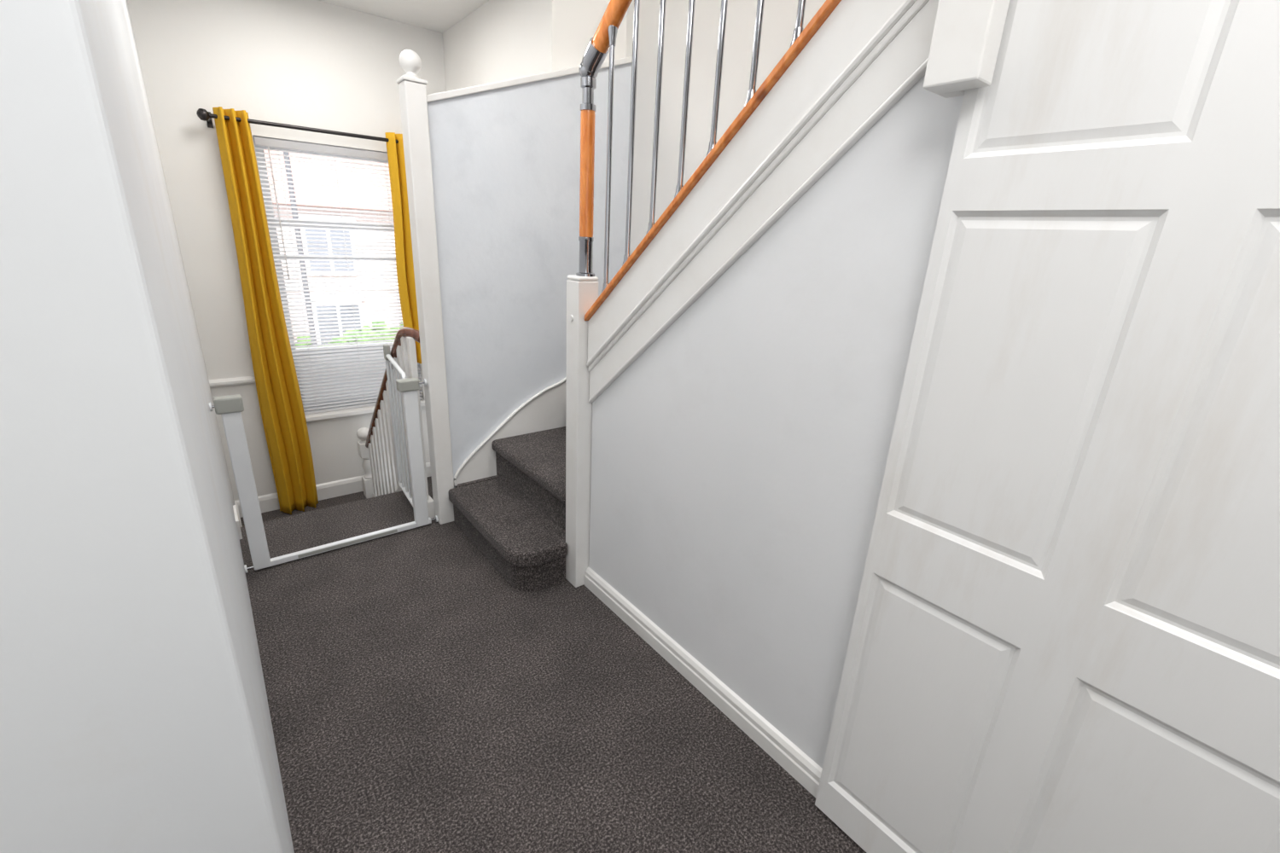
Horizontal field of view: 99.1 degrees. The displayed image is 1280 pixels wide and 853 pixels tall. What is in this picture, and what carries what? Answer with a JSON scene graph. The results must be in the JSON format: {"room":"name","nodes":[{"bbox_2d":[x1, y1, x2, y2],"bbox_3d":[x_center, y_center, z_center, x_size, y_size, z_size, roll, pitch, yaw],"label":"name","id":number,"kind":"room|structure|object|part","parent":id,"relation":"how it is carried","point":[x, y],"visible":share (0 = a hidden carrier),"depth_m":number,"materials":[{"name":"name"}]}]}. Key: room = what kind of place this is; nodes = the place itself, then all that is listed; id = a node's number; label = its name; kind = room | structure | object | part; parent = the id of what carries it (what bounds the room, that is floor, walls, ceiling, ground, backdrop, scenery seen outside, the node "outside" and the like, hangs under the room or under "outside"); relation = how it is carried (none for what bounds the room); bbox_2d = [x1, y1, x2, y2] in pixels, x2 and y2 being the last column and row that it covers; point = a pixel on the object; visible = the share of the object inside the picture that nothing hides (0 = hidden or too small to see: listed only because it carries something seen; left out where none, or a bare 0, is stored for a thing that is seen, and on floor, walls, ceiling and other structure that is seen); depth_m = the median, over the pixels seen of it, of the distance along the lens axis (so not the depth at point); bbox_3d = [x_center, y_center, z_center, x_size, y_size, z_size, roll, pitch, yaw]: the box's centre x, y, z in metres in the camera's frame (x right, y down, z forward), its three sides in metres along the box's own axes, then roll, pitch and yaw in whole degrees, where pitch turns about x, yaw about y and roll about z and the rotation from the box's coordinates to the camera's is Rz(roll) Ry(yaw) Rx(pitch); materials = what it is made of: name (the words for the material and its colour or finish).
{"room":"stair landing","nodes":[
{"label":"stair landing","id":0,"kind":"room"},
{"bbox_2d":[0,0,294,852],"bbox_3d":[-2.292,-0.269,1.575,1.555,3.210,3.610,-12,24,-36],"label":"wall","id":1,"kind":"structure","parent":0,"point":[135,717],"depth_m":0.67,"materials":[{"name":"paint"}]},
{"bbox_2d":[232,502,242,539],"bbox_3d":[-2.346,0.544,3.189,0.012,0.520,1.170,-12,24,-36],"label":"baseboard","id":2,"kind":"structure","parent":1,"relation":"attached to","point":[236,513],"depth_m":2.74,"materials":[{"name":"white wood"}]},
{"bbox_2d":[234,462,430,517],"bbox_3d":[-2.097,0.429,4.176,1.615,0.120,0.020,-12,24,-36],"label":"baseboard","id":3,"kind":"structure","parent":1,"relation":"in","point":[268,503],"depth_m":4.02,"materials":[{"name":"white wood"}]},
{"bbox_2d":[126,0,277,500],"bbox_3d":[-2.602,-0.907,3.388,0.565,3.210,0.200,-12,24,-36],"label":"wall window","id":4,"kind":"structure","parent":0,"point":[188,50],"depth_m":3.10,"materials":[{"name":"white paint"}]},
{"bbox_2d":[208,376,255,388],"bbox_3d":[-2.525,-0.297,3.532,0.415,0.050,0.028,-12,24,-36],"label":"trim","id":5,"kind":"structure","parent":4,"relation":"attached to","point":[248,380],"depth_m":3.47,"materials":[{"name":"white wood"}]},
{"bbox_2d":[254,145,395,411],"bbox_3d":[-2.082,-0.992,3.831,0.812,1.754,0.060,-12,24,-36],"label":"window","id":6,"kind":"structure","parent":4,"relation":"in","point":[375,395],"depth_m":3.88,"materials":[{"name":"white wood"}]},
{"bbox_2d":[274,219,394,231],"bbox_3d":[-2.047,-1.368,3.715,0.740,0.040,0.060,-12,24,-36],"label":"transom","id":7,"kind":"object","parent":6,"relation":"attached to","point":[276,220],"visible":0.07,"depth_m":3.67,"materials":[{"name":"white wood"}]},
{"bbox_2d":[253,136,422,414],"bbox_3d":[-1.999,-0.966,3.764,0.842,1.737,0.054,-12,24,-36],"label":"blind","id":8,"kind":"object","parent":6,"relation":"attached to","point":[263,142],"visible":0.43,"depth_m":3.71,"materials":[{"name":"white plastic"}]},
{"bbox_3d":[-2.235,-0.908,3.580,0.002,1.700,0.002,-12,24,-36],"label":"ladder cord","id":9,"kind":"part","parent":8,"relation":"part of","materials":[{"name":"white fabric"}]},
{"bbox_3d":[-1.995,-0.958,3.761,0.002,1.700,0.002,-12,24,-36],"label":"ladder cord","id":10,"kind":"part","parent":8,"relation":"part of","materials":[{"name":"white fabric"}]},
{"bbox_3d":[-2.044,-0.156,4.049,0.838,0.018,0.026,-12,24,-36],"label":"rail","id":11,"kind":"part","parent":8,"relation":"part of","materials":[{"name":"white plastic"}]},
{"bbox_3d":[-1.755,-1.008,3.943,0.002,1.700,0.002,-12,24,-36],"label":"ladder cord","id":12,"kind":"part","parent":8,"relation":"part of","materials":[{"name":"white fabric"}]},
{"bbox_3d":[-2.057,-1.172,3.783,0.740,0.025,0.060,-12,24,-36],"label":"sash rail","id":13,"kind":"part","parent":6,"relation":"part of","materials":[{"name":"white wood"}]},
{"bbox_3d":[-2.091,-0.384,4.048,0.770,0.360,0.006,-12,24,-36],"label":"lower frosted pane","id":14,"kind":"part","parent":6,"relation":"part of","materials":[{"name":"white glass"}]},
{"bbox_3d":[-2.087,-0.570,3.990,0.740,0.050,0.060,-12,24,-36],"label":"lower rail","id":15,"kind":"part","parent":6,"relation":"part of","materials":[{"name":"white wood"}]},
{"bbox_2d":[230,0,401,152],"bbox_3d":[-1.988,-2.177,3.412,0.850,0.770,0.200,-12,24,-36],"label":"wall","id":16,"kind":"structure","parent":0,"point":[317,64],"depth_m":3.31,"materials":[{"name":"white paint"}]},
{"bbox_2d":[240,490,406,535],"bbox_3d":[-1.810,0.643,3.179,0.810,0.450,0.340,-12,24,-36],"label":"stairs","id":17,"kind":"structure","parent":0,"point":[311,514],"depth_m":3.02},
{"bbox_2d":[240,476,432,526],"bbox_3d":[-1.851,0.624,3.906,1.815,0.050,0.830,-12,24,-36],"label":"floor","id":18,"kind":"structure","parent":0,"point":[274,514],"depth_m":3.95,"materials":[{"name":"grey carpet"}]},
{"bbox_2d":[356,427,373,498],"bbox_3d":[-2.007,0.263,4.024,0.096,0.541,0.096,-12,24,-36],"label":"newel post","id":19,"kind":"object","parent":18,"relation":"on","point":[362,433],"visible":0.71,"depth_m":3.99,"materials":[{"name":"white wood"}]},
{"bbox_2d":[365,327,434,518],"bbox_3d":[-1.525,0.029,3.381,0.101,1.447,1.341,-12,24,-36],"label":"balustrade","id":20,"kind":"object","parent":18,"relation":"on","point":[380,442],"visible":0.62,"depth_m":3.33,"materials":[{"name":"white wood"}]},
{"bbox_3d":[-1.515,-0.161,3.316,0.101,1.046,1.341,-12,24,-36],"label":"handrail","id":21,"kind":"part","parent":20,"relation":"part of","materials":[{"name":"brown wood"}]},
{"bbox_2d":[318,0,396,17],"bbox_3d":[-0.959,-1.551,0.401,2.880,0.100,6.250,-12,24,-36],"label":"ceiling","id":22,"kind":"structure","parent":0,"point":[377,8],"depth_m":3.25,"materials":[{"name":"paint"}]},
{"bbox_2d":[306,406,429,484],"bbox_3d":[-2.104,0.166,4.218,0.850,0.690,0.200,-12,24,-36],"label":"wall","id":23,"kind":"structure","parent":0,"point":[333,442],"depth_m":4.00,"materials":[{"name":"white paint"}]},
{"bbox_2d":[392,20,446,462],"bbox_3d":[-1.545,-1.129,4.186,0.420,3.210,0.200,-12,24,-36],"label":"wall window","id":24,"kind":"structure","parent":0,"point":[427,43],"depth_m":3.63,"materials":[{"name":"white paint"}]},
{"bbox_2d":[380,0,488,33],"bbox_3d":[-1.018,-2.467,3.058,0.490,0.100,1.750,-12,24,-36],"label":"ceiling","id":25,"kind":"structure","parent":0,"point":[437,15],"depth_m":3.31,"materials":[{"name":"white paint"}]},
{"bbox_2d":[442,0,542,91],"bbox_3d":[-0.998,-0.962,3.777,0.100,3.210,1.570,-12,24,-36],"label":"wall","id":26,"kind":"structure","parent":0,"point":[501,40],"depth_m":3.13,"materials":[{"name":"white paint"}]},
{"bbox_2d":[196,108,398,143],"bbox_3d":[-1.942,-1.806,3.370,1.251,0.080,0.129,-12,24,-36],"label":"curtain rod","id":27,"kind":"object","parent":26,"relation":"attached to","point":[203,114],"visible":0.89,"depth_m":3.21,"materials":[{"name":"grey metal"}]},
{"bbox_3d":[-2.428,-1.729,3.077,0.026,0.080,0.006,-12,24,-36],"label":"bracket plate","id":28,"kind":"part","parent":27,"relation":"part of","materials":[{"name":"grey metal"}]},
{"bbox_2d":[212,106,318,514],"bbox_3d":[-2.338,-0.590,3.451,0.246,2.496,0.094,-12,24,-36],"label":"curtain","id":29,"kind":"object","parent":27,"relation":"hanging from","point":[279,396],"visible":0.99,"depth_m":3.42,"materials":[{"name":"fabric"}]},
{"bbox_2d":[384,132,421,363],"bbox_3d":[-1.578,-1.201,3.853,0.270,1.531,0.089,-12,24,-36],"label":"curtain","id":30,"kind":"object","parent":27,"relation":"hanging from","point":[404,264],"visible":0.39,"depth_m":3.75,"materials":[{"name":"fabric"}]},
{"bbox_2d":[263,146,388,162],"bbox_3d":[-2.025,-1.797,3.568,0.740,0.057,0.060,-12,24,-36],"label":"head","id":31,"kind":"object","parent":26,"relation":"attached to","point":[264,147],"visible":0.02,"depth_m":3.53},
{"bbox_2d":[304,399,424,422],"bbox_3d":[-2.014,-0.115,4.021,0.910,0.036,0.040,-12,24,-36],"label":"window sill","id":32,"kind":"structure","parent":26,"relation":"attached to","point":[368,410],"depth_m":3.91,"materials":[{"name":"white wood"}]},
{"bbox_2d":[427,63,631,488],"bbox_3d":[-0.552,-0.727,2.983,1.120,2.385,0.080,-12,24,-36],"label":"wall","id":33,"kind":"structure","parent":0,"point":[505,161],"depth_m":2.79,"materials":[{"name":"paint"}]},
{"bbox_2d":[453,377,566,488],"bbox_3d":[-0.548,-0.085,3.161,1.115,1.056,0.026,-12,24,-36],"label":"baseboard","id":34,"kind":"structure","parent":33,"relation":"attached to","point":[546,410],"depth_m":3.08,"materials":[{"name":"white wood"}]},
{"bbox_2d":[426,56,632,102],"bbox_3d":[-0.504,-1.690,2.652,1.120,0.401,0.110,-12,24,-36],"label":"half wall cap","id":35,"kind":"object","parent":33,"relation":"attached to","point":[459,92],"visible":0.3,"depth_m":2.54,"materials":[{"name":"white wood"}]},
{"bbox_2d":[239,490,866,852],"bbox_3d":[-0.298,1.204,1.166,3.720,0.060,4.800,-12,24,-36],"label":"floor","id":36,"kind":"structure","parent":0,"point":[421,701],"depth_m":1.77,"materials":[{"name":"grey carpet"}]},
{"bbox_2d":[395,49,453,524],"bbox_3d":[-1.011,-0.529,2.628,0.100,2.198,0.100,-12,24,-36],"label":"newel post","id":37,"kind":"object","parent":36,"relation":"on","point":[412,90],"visible":0.99,"depth_m":2.53,"materials":[{"name":"white wood"}]},
{"bbox_2d":[208,344,438,573],"bbox_3d":[-1.535,0.104,2.703,0.853,0.896,0.458,-12,24,-36],"label":"safety gate","id":38,"kind":"object","parent":37,"relation":"attached to","point":[229,407],"visible":1,"depth_m":2.65,"materials":[{"name":"white metal"}]},
{"bbox_2d":[208,402,212,411],"bbox_3d":[-1.727,-0.079,2.196,0.008,0.036,0.036,-12,24,-36],"label":"cup","id":39,"kind":"object","parent":38,"relation":"on","point":[210,404],"depth_m":2.18,"materials":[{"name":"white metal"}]},
{"bbox_3d":[-1.697,0.283,2.360,0.066,0.757,0.032,-12,24,-36],"label":"post","id":40,"kind":"part","parent":38,"relation":"part of","materials":[{"name":"white metal"}]},
{"bbox_3d":[-1.277,0.028,2.928,0.022,0.787,0.400,-10,23,-34],"label":"frame","id":41,"kind":"part","parent":38,"relation":"part of","materials":[{"name":"white metal"}]},
{"bbox_3d":[-1.141,0.166,2.781,0.067,0.757,0.032,-12,24,-36],"label":"post","id":42,"kind":"part","parent":38,"relation":"part of","materials":[{"name":"white metal"}]},
{"bbox_2d":[448,426,567,591],"bbox_3d":[0.644,-0.574,1.408,1.157,3.230,3.764,-12,24,-36],"label":"stairs","id":43,"kind":"structure","parent":36,"relation":"on","point":[515,517],"depth_m":2.64,"materials":[{"name":"grey carpet"}]},
{"bbox_2d":[565,37,608,587],"bbox_3d":[-0.220,-0.287,2.157,0.098,2.121,0.135,-12,24,-36],"label":"stair newel post","id":44,"kind":"object","parent":36,"relation":"on","point":[582,288],"depth_m":2.14,"materials":[{"name":"white wood"}]},
{"bbox_2d":[584,0,841,320],"bbox_3d":[0.897,-1.520,0.358,0.070,3.335,3.283,-12,24,-36],"label":"stair railing","id":45,"kind":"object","parent":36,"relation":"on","point":[604,37],"depth_m":1.58,"materials":[{"name":"silver metal"}]},
{"bbox_3d":[0.495,-1.747,0.827,0.052,1.678,1.969,-12,24,-36],"label":"pine handrail","id":46,"kind":"part","parent":45,"relation":"part of","materials":[{"name":"orange wood"}]},
{"bbox_3d":[0.887,-1.260,0.444,0.070,2.788,3.275,-12,24,-36],"label":"pine rail","id":47,"kind":"part","parent":45,"relation":"part of","materials":[{"name":"orange wood"}]},
{"bbox_2d":[586,0,938,402],"bbox_3d":[0.875,-1.093,0.498,0.039,3.094,3.275,-12,24,-36],"label":"stair stringer","id":48,"kind":"object","parent":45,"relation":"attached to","point":[866,55],"depth_m":1.34,"materials":[{"name":"white wood"}]},
{"bbox_2d":[541,0,627,73],"bbox_3d":[-0.289,-1.902,2.873,0.450,4.700,0.100,-12,24,-36],"label":"wall","id":49,"kind":"structure","parent":0,"point":[568,26],"depth_m":2.74,"materials":[{"name":"paint"}]},
{"bbox_2d":[625,0,826,255],"bbox_3d":[1.330,-1.301,1.359,0.100,4.700,4.700,-12,24,-36],"label":"wall","id":50,"kind":"structure","parent":0,"point":[779,16],"depth_m":2.63,"materials":[{"name":"paint"}]},
{"bbox_2d":[588,75,963,768],"bbox_3d":[0.955,-0.740,0.565,0.060,4.121,3.475,-12,24,-36],"label":"wall","id":51,"kind":"structure","parent":0,"point":[739,461],"depth_m":1.51,"materials":[{"name":"paint"}]},
{"bbox_2d":[584,566,822,798],"bbox_3d":[0.141,0.854,2.016,0.022,0.090,1.248,-12,24,-36],"label":"baseboard","id":52,"kind":"structure","parent":51,"relation":"attached to","point":[797,764],"depth_m":1.87,"materials":[{"name":"white wood"}]},
{"bbox_2d":[923,0,1009,98],"bbox_3d":[0.587,-1.049,0.805,0.092,0.965,0.093,-12,24,-36],"label":"newel post","id":53,"kind":"object","parent":51,"relation":"attached to","point":[967,34],"depth_m":0.91,"materials":[{"name":"white wood"}]},
{"bbox_3d":[0.592,-1.061,0.839,0.040,0.965,0.043,-12,24,-36],"label":"casing","id":54,"kind":"part","parent":53,"relation":"part of","materials":[{"name":"white wood"}]},
{"bbox_2d":[814,0,1279,852],"bbox_3d":[0.782,0.200,0.944,0.028,2.058,0.743,-12,24,-36],"label":"door leaf","id":55,"kind":"structure","parent":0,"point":[1065,636],"depth_m":0.91,"materials":[{"name":"paint"}]},
{"label":"outside","id":56,"kind":"structure","parent":0,"visible":0},
{"bbox_3d":[-8.065,0.779,10.888,50.000,0.100,2.500,-12,24,-36],"label":"pavement","id":57,"kind":"object","parent":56,"visible":0},
{"bbox_2d":[283,151,298,218],"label":"bar","id":58,"kind":"object","parent":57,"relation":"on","point":[292,196],"depth_m":9.45,"materials":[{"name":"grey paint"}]},
{"bbox_2d":[294,228,303,254],"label":"bar","id":59,"kind":"object","parent":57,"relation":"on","point":[295,229],"depth_m":9.75,"materials":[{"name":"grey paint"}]},
{"bbox_2d":[298,261,317,347],"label":"bar","id":60,"kind":"object","parent":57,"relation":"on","point":[302,273],"depth_m":10.09,"materials":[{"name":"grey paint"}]},
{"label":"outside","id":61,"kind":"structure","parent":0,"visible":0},
{"bbox_3d":[-13.916,-1.819,17.907,50.000,0.100,35.500,-12,24,-36],"label":"ground","id":62,"kind":"structure","parent":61,"visible":0},
{"bbox_2d":[263,149,402,344],"bbox_3d":[-11.568,-4.889,15.630,30.000,7.400,6.800,-12,24,-36],"label":"terraced houses","id":63,"kind":"structure","parent":62,"relation":"on","point":[264,151],"depth_m":14.63,"materials":[{"name":"brick"}]},
{"bbox_3d":[-9.452,-1.653,14.528,0.750,2.200,0.060,-12,24,-36],"label":"house door","id":64,"kind":"part","parent":63,"relation":"part of","materials":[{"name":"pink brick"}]},
{"bbox_3d":[-7.327,-2.099,16.133,0.750,2.200,0.060,-12,24,-36],"label":"house door","id":65,"kind":"part","parent":63,"relation":"part of","materials":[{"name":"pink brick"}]},
{"bbox_2d":[295,321,403,348],"bbox_3d":[-7.898,-1.328,13.276,10.196,2.608,0.936,-12,24,-36],"label":"hedge","id":66,"kind":"object","parent":62,"relation":"on","point":[375,322],"visible":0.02,"depth_m":13.58,"materials":[{"name":"green plant"}]}
]}

